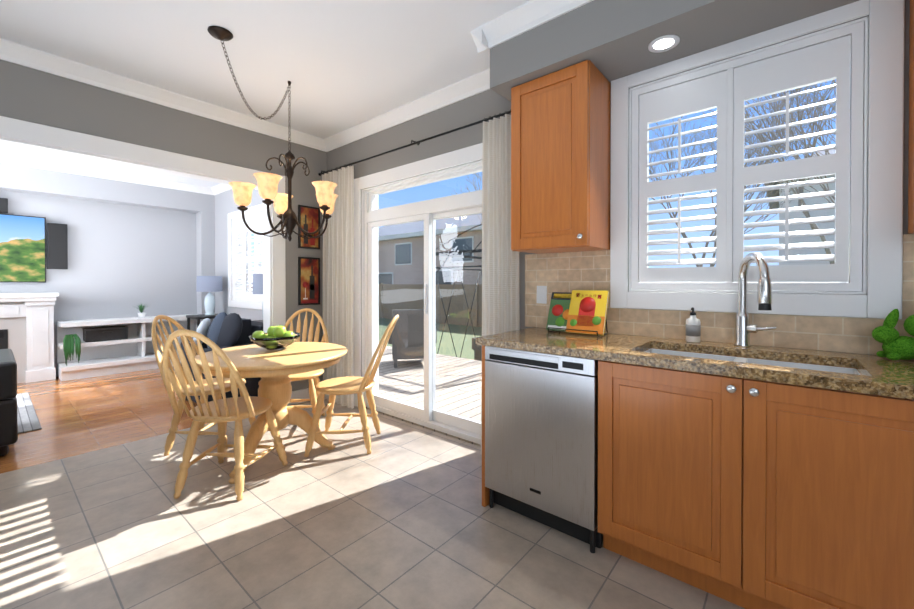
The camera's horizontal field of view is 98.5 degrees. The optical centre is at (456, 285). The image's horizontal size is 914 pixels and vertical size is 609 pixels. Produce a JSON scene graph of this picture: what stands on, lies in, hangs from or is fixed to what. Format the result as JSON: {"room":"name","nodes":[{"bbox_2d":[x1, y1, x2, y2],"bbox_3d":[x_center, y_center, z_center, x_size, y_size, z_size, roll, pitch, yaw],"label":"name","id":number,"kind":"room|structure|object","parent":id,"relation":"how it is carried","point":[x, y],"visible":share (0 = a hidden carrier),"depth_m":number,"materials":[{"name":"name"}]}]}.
{"room":"kitchen","nodes":[
{"label":"kitchen","id":0,"kind":"room"},
{"bbox_2d":[0,366,207,473],"bbox_3d":[-4.474,1.234,3.409,3.600,0.100,5.200,0,1,40],"label":"floor","id":1,"kind":"structure","parent":0,"point":[81,416],"depth_m":3.59,"materials":[{"name":"brown wood"}]},
{"bbox_2d":[0,349,17,455],"bbox_3d":[-3.712,0.749,2.688,0.890,0.880,0.920,0,1,40],"label":"leather armchair","id":2,"kind":"object","parent":1,"relation":"on","point":[8,404],"visible":1,"depth_m":2.73,"materials":[{"name":"black leather"}]},
{"bbox_2d":[16,392,41,433],"bbox_3d":[-4.465,1.180,3.303,1.650,0.010,1.250,0,1,40],"label":"area rug","id":3,"kind":"object","parent":1,"relation":"on","point":[27,419],"visible":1,"depth_m":3.56,"materials":[{"name":"white fabric"}]},
{"bbox_2d":[0,293,58,382],"bbox_3d":[-5.584,0.635,4.375,0.250,1.085,1.620,0,1,40],"label":"fireplace","id":4,"kind":"object","parent":1,"relation":"on","point":[27,329],"visible":0.85,"depth_m":4.78,"materials":[{"name":"white painted wood"},{"name":"white stone"}]},
{"bbox_2d":[57,314,203,380],"bbox_3d":[-4.487,0.812,5.536,0.440,0.715,1.563,0,1,40],"label":"built-in shelves","id":5,"kind":"object","parent":1,"relation":"on","point":[134,352],"visible":0.56,"depth_m":5.32,"materials":[{"name":"white wood"}]},
{"bbox_2d":[63,334,80,365],"bbox_3d":[-4.864,0.798,4.962,0.191,0.376,0.156,0,1,40],"label":"trailing plant","id":6,"kind":"object","parent":5,"relation":"in","point":[68,345],"visible":1,"depth_m":4.90,"materials":[{"name":"green plant"}]},
{"bbox_2d":[82,326,127,341],"bbox_3d":[-4.735,0.646,5.306,0.290,0.166,0.433,0,1,40],"label":"speaker","id":7,"kind":"object","parent":5,"relation":"in","point":[97,334],"visible":1,"depth_m":5.23,"materials":[{"name":"black fabric"}]},
{"bbox_2d":[136,303,147,317],"bbox_3d":[-4.469,0.351,5.582,0.179,0.202,0.194,0,1,40],"label":"potted plant","id":8,"kind":"object","parent":5,"relation":"on","point":[141,310],"visible":1,"depth_m":5.57,"materials":[{"name":"green plant"}]},
{"bbox_2d":[186,314,217,340],"bbox_3d":[-3.661,0.800,5.791,0.480,0.735,0.420,0,1,40],"label":"end table","id":9,"kind":"object","parent":1,"relation":"on","point":[199,317],"visible":0.35,"depth_m":5.64,"materials":[{"name":"black plastic"}]},
{"bbox_2d":[196,276,222,314],"bbox_3d":[-3.640,0.143,5.795,0.330,0.575,0.330,0,1,40],"label":"table lamp","id":10,"kind":"object","parent":9,"relation":"on","point":[209,284],"visible":1,"depth_m":5.71,"materials":[{"name":"white ceramic"}]},
{"bbox_2d":[180,312,262,402],"bbox_3d":[-2.347,0.724,4.049,0.828,0.911,0.680,0,1,40],"label":"sofa","id":11,"kind":"object","parent":1,"relation":"on","point":[222,330],"visible":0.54,"depth_m":3.87,"materials":[{"name":"black dark fabric"}]},
{"bbox_3d":[-2.159,0.809,4.563,1.160,0.735,0.290,0,1,40],"label":"console table","id":12,"kind":"object","parent":1,"relation":"on","visible":0},
{"bbox_2d":[253,274,262,312],"bbox_3d":[-2.193,0.152,4.581,0.330,0.575,0.330,0,1,40],"label":"table lamp","id":13,"kind":"object","parent":12,"relation":"on","point":[257,283],"visible":0.15,"depth_m":4.42,"materials":[{"name":"white ceramic"}]},
{"bbox_2d":[0,163,214,376],"bbox_3d":[-5.692,-0.173,4.421,0.420,2.700,5.200,0,1,40],"label":"wall","id":14,"kind":"structure","parent":0,"point":[131,246],"depth_m":5.50,"materials":[{"name":"grey paint"}]},
{"bbox_2d":[0,198,7,212],"bbox_3d":[-5.570,-0.956,4.495,0.104,0.165,0.580,0,1,40],"label":"speaker","id":15,"kind":"object","parent":14,"relation":"attached to","point":[3,205],"visible":1,"depth_m":4.66},
{"bbox_2d":[0,213,45,281],"bbox_3d":[-5.664,-0.448,4.431,0.047,0.820,1.435,0,1,40],"label":"wall-mounted tv","id":16,"kind":"object","parent":14,"relation":"attached to","point":[22,248],"visible":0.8,"depth_m":4.81,"materials":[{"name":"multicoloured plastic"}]},
{"bbox_2d":[47,223,67,268],"bbox_3d":[-5.116,-0.502,5.039,0.104,0.580,0.180,0,1,40],"label":"speaker","id":17,"kind":"object","parent":14,"relation":"attached to","point":[57,245],"visible":1,"depth_m":5.00},
{"bbox_2d":[0,59,326,390],"bbox_3d":[-3.115,-0.158,2.258,0.150,2.700,5.200,0,1,40],"label":"wall","id":18,"kind":"structure","parent":0,"point":[28,94],"depth_m":3.12,"materials":[{"name":"grey paint"}]},
{"bbox_2d":[0,116,285,332],"bbox_3d":[-2.376,0.064,3.141,0.190,2.245,1.970,0,1,40],"label":"door frame","id":19,"kind":"structure","parent":18,"relation":"attached to","point":[17,133],"depth_m":3.11,"materials":[{"name":"white"}]},
{"bbox_2d":[0,38,323,150],"bbox_3d":[-3.026,-1.458,2.175,0.082,0.098,5.200,0,1,40],"label":"crown molding","id":20,"kind":"structure","parent":18,"relation":"attached to","point":[10,51],"depth_m":2.95,"materials":[{"name":"white wood"}]},
{"bbox_2d":[287,388,317,405],"bbox_3d":[-1.544,1.115,4.010,0.016,0.130,0.430,0,1,40],"label":"baseboard","id":21,"kind":"structure","parent":18,"relation":"attached to","point":[301,394],"depth_m":3.95,"materials":[{"name":"white"}]},
{"bbox_2d":[298,257,319,304],"bbox_3d":[-1.512,-0.048,4.034,0.022,0.485,0.230,0,1,40],"label":"picture","id":22,"kind":"object","parent":18,"relation":"attached to","point":[308,280],"visible":0.98,"depth_m":4.03,"materials":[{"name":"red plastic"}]},
{"bbox_2d":[298,205,319,248],"bbox_3d":[-1.512,-0.595,4.030,0.022,0.430,0.230,0,1,40],"label":"picture","id":23,"kind":"object","parent":18,"relation":"attached to","point":[309,219],"visible":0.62,"depth_m":4.02,"materials":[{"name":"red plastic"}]},
{"bbox_2d":[0,0,528,187],"bbox_3d":[-2.045,-1.552,1.384,9.900,0.100,5.550,0,1,40],"label":"ceiling","id":24,"kind":"structure","parent":0,"point":[341,65],"depth_m":2.50,"materials":[{"name":"white paint"}]},
{"bbox_2d":[207,26,337,240],"bbox_3d":[-1.309,-0.918,2.839,0.775,1.183,1.012,0,1,40],"label":"chandelier","id":25,"kind":"object","parent":24,"relation":"hanging from","point":[268,189],"visible":1,"depth_m":2.80,"materials":[{"name":"brown metal"}]},
{"bbox_2d":[471,0,593,53],"bbox_3d":[1.555,-1.451,1.149,3.782,0.098,0.082,0,1,40],"label":"crown molding","id":26,"kind":"structure","parent":24,"relation":"attached to","point":[519,20],"depth_m":2.16,"materials":[{"name":"white"}]},
{"bbox_2d":[0,399,744,608],"bbox_3d":[-0.740,1.256,0.276,6.150,0.100,5.200,0,1,40],"label":"floor","id":27,"kind":"structure","parent":0,"point":[400,516],"depth_m":1.87,"materials":[{"name":"beige tile"}]},
{"bbox_2d":[151,315,255,455],"bbox_3d":[-1.916,0.704,2.947,0.632,0.974,0.482,0,0,-1],"label":"chair","id":28,"kind":"object","parent":27,"relation":"on","point":[173,432],"visible":0.48,"depth_m":2.83,"materials":[{"name":"brown wood"}]},
{"bbox_2d":[162,329,287,500],"bbox_3d":[-1.384,0.708,2.327,0.482,0.974,0.632,0,0,4],"label":"chair","id":29,"kind":"object","parent":27,"relation":"on","point":[225,410],"visible":0.98,"depth_m":2.21,"materials":[{"name":"brown wood"}]},
{"bbox_2d":[195,342,347,483],"bbox_3d":[-1.273,0.826,2.756,0.980,0.725,0.980,0,1,40],"label":"dining table","id":30,"kind":"object","parent":27,"relation":"on","point":[273,369],"visible":0.81,"depth_m":2.65,"materials":[{"name":"brown wood"}]},
{"bbox_2d":[249,326,300,349],"bbox_3d":[-1.327,0.370,2.876,0.348,0.183,0.348,0,1,40],"label":"fruit bowl","id":31,"kind":"object","parent":30,"relation":"on","point":[276,337],"visible":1,"depth_m":2.79,"materials":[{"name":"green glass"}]},
{"bbox_2d":[284,308,328,427],"bbox_3d":[-1.379,0.700,3.429,0.482,0.974,0.632,0,0,-8],"label":"chair","id":32,"kind":"object","parent":27,"relation":"on","point":[310,376],"visible":0.42,"depth_m":3.61,"materials":[{"name":"brown wood"}]},
{"bbox_2d":[304,315,398,456],"bbox_3d":[-0.751,0.704,2.966,0.632,0.974,0.482,0,0,-1],"label":"chair","id":33,"kind":"object","parent":27,"relation":"on","point":[332,388],"visible":1,"depth_m":2.83,"materials":[{"name":"brown wood"}]},
{"bbox_2d":[476,252,913,608],"bbox_3d":[1.538,0.528,1.329,3.220,1.342,0.647,0,1,40],"label":"base unit","id":34,"kind":"object","parent":27,"relation":"on","point":[741,471],"visible":0.96,"depth_m":1.40,"materials":[{"name":"brown wood"}]},
{"bbox_2d":[485,346,601,552],"bbox_3d":[0.554,0.757,2.127,0.591,0.871,0.564,0,1,40],"label":"dishwasher","id":35,"kind":"object","parent":34,"relation":"in","point":[541,437],"visible":0.85,"depth_m":1.89,"materials":[{"name":"silver metal"}]},
{"bbox_2d":[546,290,608,336],"bbox_3d":[0.693,0.150,2.275,0.345,0.248,0.160,0,1,40],"label":"cookbook","id":36,"kind":"object","parent":34,"relation":"on","point":[580,311],"visible":1,"depth_m":2.24,"materials":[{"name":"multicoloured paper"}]},
{"bbox_2d":[685,307,700,342],"bbox_3d":[1.171,0.192,1.955,0.066,0.172,0.073,0,1,40],"label":"soap dispenser","id":37,"kind":"object","parent":34,"relation":"on","point":[693,329],"visible":1,"depth_m":1.94,"materials":[{"name":"white"}]},
{"bbox_2d":[872,309,913,359],"bbox_3d":[1.716,0.143,1.410,0.123,0.274,0.309,0,0,-29],"label":"bunny","id":38,"kind":"object","parent":34,"relation":"on","point":[896,345],"visible":1,"depth_m":1.45},
{"bbox_2d":[215,0,909,376],"bbox_3d":[-0.326,-0.166,3.443,9.900,2.700,0.200,0,1,40],"label":"wall","id":39,"kind":"structure","parent":0,"point":[477,107],"depth_m":3.27,"materials":[{"name":"grey paint"}]},
{"bbox_2d":[0,153,207,193],"bbox_3d":[-5.500,-1.473,4.251,0.082,0.098,5.200,0,1,40],"label":"crown molding","id":40,"kind":"structure","parent":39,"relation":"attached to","point":[4,158],"depth_m":5.16,"materials":[{"name":"white"}]},
{"bbox_2d":[208,183,231,194],"bbox_3d":[-2.715,-1.480,5.254,2.880,0.098,0.082,0,1,40],"label":"crown molding","id":41,"kind":"structure","parent":39,"relation":"attached to","point":[217,189],"depth_m":6.04,"materials":[{"name":"white"}]},
{"bbox_2d":[232,213,262,300],"bbox_3d":[-2.834,-0.381,5.516,1.162,1.172,0.175,0,1,40],"label":"window","id":42,"kind":"structure","parent":39,"relation":"in","point":[246,258],"depth_m":5.56,"materials":[{"name":"white glass"}]},
{"bbox_2d":[324,68,489,151],"bbox_3d":[-0.455,-1.467,3.358,2.300,0.098,0.082,0,1,40],"label":"crown molding","id":43,"kind":"structure","parent":39,"relation":"attached to","point":[475,84],"depth_m":3.26,"materials":[{"name":"white"}]},
{"bbox_2d":[318,111,510,175],"bbox_3d":[-0.475,-1.171,3.340,2.467,0.063,0.093,0,1,40],"label":"curtain rod","id":44,"kind":"object","parent":39,"relation":"attached to","point":[447,132],"visible":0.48,"depth_m":3.14,"materials":[{"name":"black metal"}]},
{"bbox_2d":[322,164,353,409],"bbox_3d":[-1.190,-0.003,3.908,0.551,2.342,0.066,0,1,40],"label":"curtain","id":45,"kind":"object","parent":44,"relation":"hanging from","point":[338,263],"visible":0.79,"depth_m":3.87,"materials":[{"name":"white fabric"}]},
{"bbox_2d":[481,109,519,453],"bbox_3d":[0.294,0.006,2.662,0.313,2.342,0.067,0,1,40],"label":"curtain","id":46,"kind":"object","parent":44,"relation":"hanging from","point":[500,288],"visible":0.67,"depth_m":2.66,"materials":[{"name":"white fabric"}]},
{"bbox_2d":[365,163,481,444],"bbox_3d":[-0.258,0.130,3.355,1.614,2.105,0.110,0,1,40],"label":"sliding glass door","id":47,"kind":"structure","parent":39,"relation":"in","point":[430,212],"depth_m":3.33,"materials":[{"name":"white"}]},
{"bbox_2d":[373,173,481,419],"bbox_3d":[-0.254,0.088,3.359,1.436,1.918,0.045,0,1,40],"label":"glass pane","id":48,"kind":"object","parent":47,"relation":"attached to","point":[434,300],"depth_m":3.34,"materials":[{"name":"clear glass"}]},
{"bbox_2d":[511,60,610,253],"bbox_3d":[0.595,-0.691,2.297,0.470,0.966,0.362,0,1,40],"label":"upper cabinet","id":49,"kind":"object","parent":39,"relation":"attached to","point":[560,161],"visible":1,"depth_m":2.16,"materials":[{"name":"brown wood"}]},
{"bbox_2d":[228,0,904,406],"bbox_3d":[-0.768,-0.019,3.800,6.755,2.400,0.222,0,1,40],"label":"window trim","id":50,"kind":"structure","parent":39,"relation":"in","point":[882,238],"depth_m":1.76,"materials":[{"name":"white"}]},
{"bbox_2d":[525,234,913,354],"bbox_3d":[1.718,0.040,1.591,3.285,0.483,0.010,0,1,40],"label":"backsplash","id":51,"kind":"structure","parent":39,"relation":"attached to","point":[569,271],"depth_m":1.99,"materials":[{"name":"tile"}]},
{"bbox_2d":[537,286,546,303],"bbox_3d":[0.550,0.058,2.559,0.070,0.115,0.008,0,1,40],"label":"electrical outlet plate","id":52,"kind":"object","parent":51,"relation":"attached to","point":[542,294],"visible":1,"depth_m":2.55,"materials":[{"name":"white plastic"}]},
{"bbox_2d":[631,21,863,290],"bbox_3d":[1.381,-0.538,1.982,0.912,1.117,0.180,0,1,40],"label":"window shutters","id":53,"kind":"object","parent":39,"relation":"in","point":[728,89],"depth_m":1.87,"materials":[{"name":"white wood"}]},
{"bbox_2d":[908,0,913,233],"bbox_3d":[2.010,-0.683,1.109,0.925,0.966,0.362,0,1,40],"label":"upper cabinet","id":54,"kind":"object","parent":39,"relation":"attached to","point":[911,143],"visible":1,"depth_m":1.51,"materials":[{"name":"brown wood"}]},
{"bbox_2d":[490,0,858,101],"bbox_3d":[1.741,-1.335,1.308,3.700,0.331,0.399,0,1,40],"label":"soffit","id":55,"kind":"structure","parent":0,"point":[611,40],"depth_m":1.91,"materials":[{"name":"grey paint"}]},
{"bbox_2d":[648,35,679,52],"bbox_3d":[1.000,-1.170,1.905,0.136,0.005,0.136,0,1,40],"label":"recessed light","id":56,"kind":"object","parent":55,"relation":"attached to","point":[663,43],"visible":1,"depth_m":1.90,"materials":[{"name":"white"}]},
{"label":"outside","id":57,"kind":"structure","parent":0,"visible":0},
{"bbox_2d":[379,318,481,359],"bbox_3d":[12.217,1.532,32.093,100.000,0.100,59.800,0,1,40],"label":"ground","id":58,"kind":"structure","parent":57,"point":[459,331],"depth_m":12.33,"materials":[{"name":"green plant"}]},
{"bbox_2d":[251,283,481,326],"bbox_3d":[3.127,0.763,13.476,70.000,1.699,0.120,0,1,40],"label":"fence","id":59,"kind":"object","parent":58,"relation":"on","point":[459,306],"depth_m":16.61,"materials":[{"name":"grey wood"}]},
{"bbox_2d":[366,345,481,446],"bbox_3d":[0.598,1.446,4.477,8.700,0.459,2.545,0,1,40],"label":"deck","id":60,"kind":"object","parent":58,"relation":"on","point":[470,389],"depth_m":4.84,"materials":[{"name":"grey wood"}]},
{"bbox_2d":[388,309,481,367],"bbox_3d":[0.525,1.004,6.798,2.012,1.311,3.494,0,1,40],"label":"patio furniture","id":61,"kind":"object","parent":60,"relation":"on","point":[413,338],"depth_m":5.80,"materials":[{"name":"grey wicker"}]},
{"bbox_2d":[378,213,481,283],"bbox_3d":[-0.267,-2.267,31.968,22.000,7.500,11.000,0,1,40],"label":"house","id":62,"kind":"structure","parent":58,"relation":"on","point":[417,262],"depth_m":27.29,"materials":[{"name":"grey"}]},
{"bbox_2d":[436,224,481,357],"bbox_3d":[1.196,0.064,7.553,2.510,3.178,2.410,0,1,40],"label":"gazebo","id":63,"kind":"object","parent":58,"relation":"on","point":[448,254],"depth_m":7.71,"materials":[{"name":"black metal"}]},
{"bbox_2d":[452,80,835,266],"bbox_3d":[5.279,-2.703,11.998,19.365,8.663,10.008,0,1,40],"label":"trees","id":64,"kind":"object","parent":58,"relation":"on","point":[776,107],"visible":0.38,"depth_m":7.49,"materials":[{"name":"beige plant"}]},
{"bbox_2d":[766,144,835,264],"bbox_3d":[22.269,-2.739,13.706,18.000,8.700,10.000,0,1,40],"label":"house","id":65,"kind":"structure","parent":58,"relation":"on","point":[813,214],"depth_m":15.19,"materials":[{"name":"white"}]}
]}

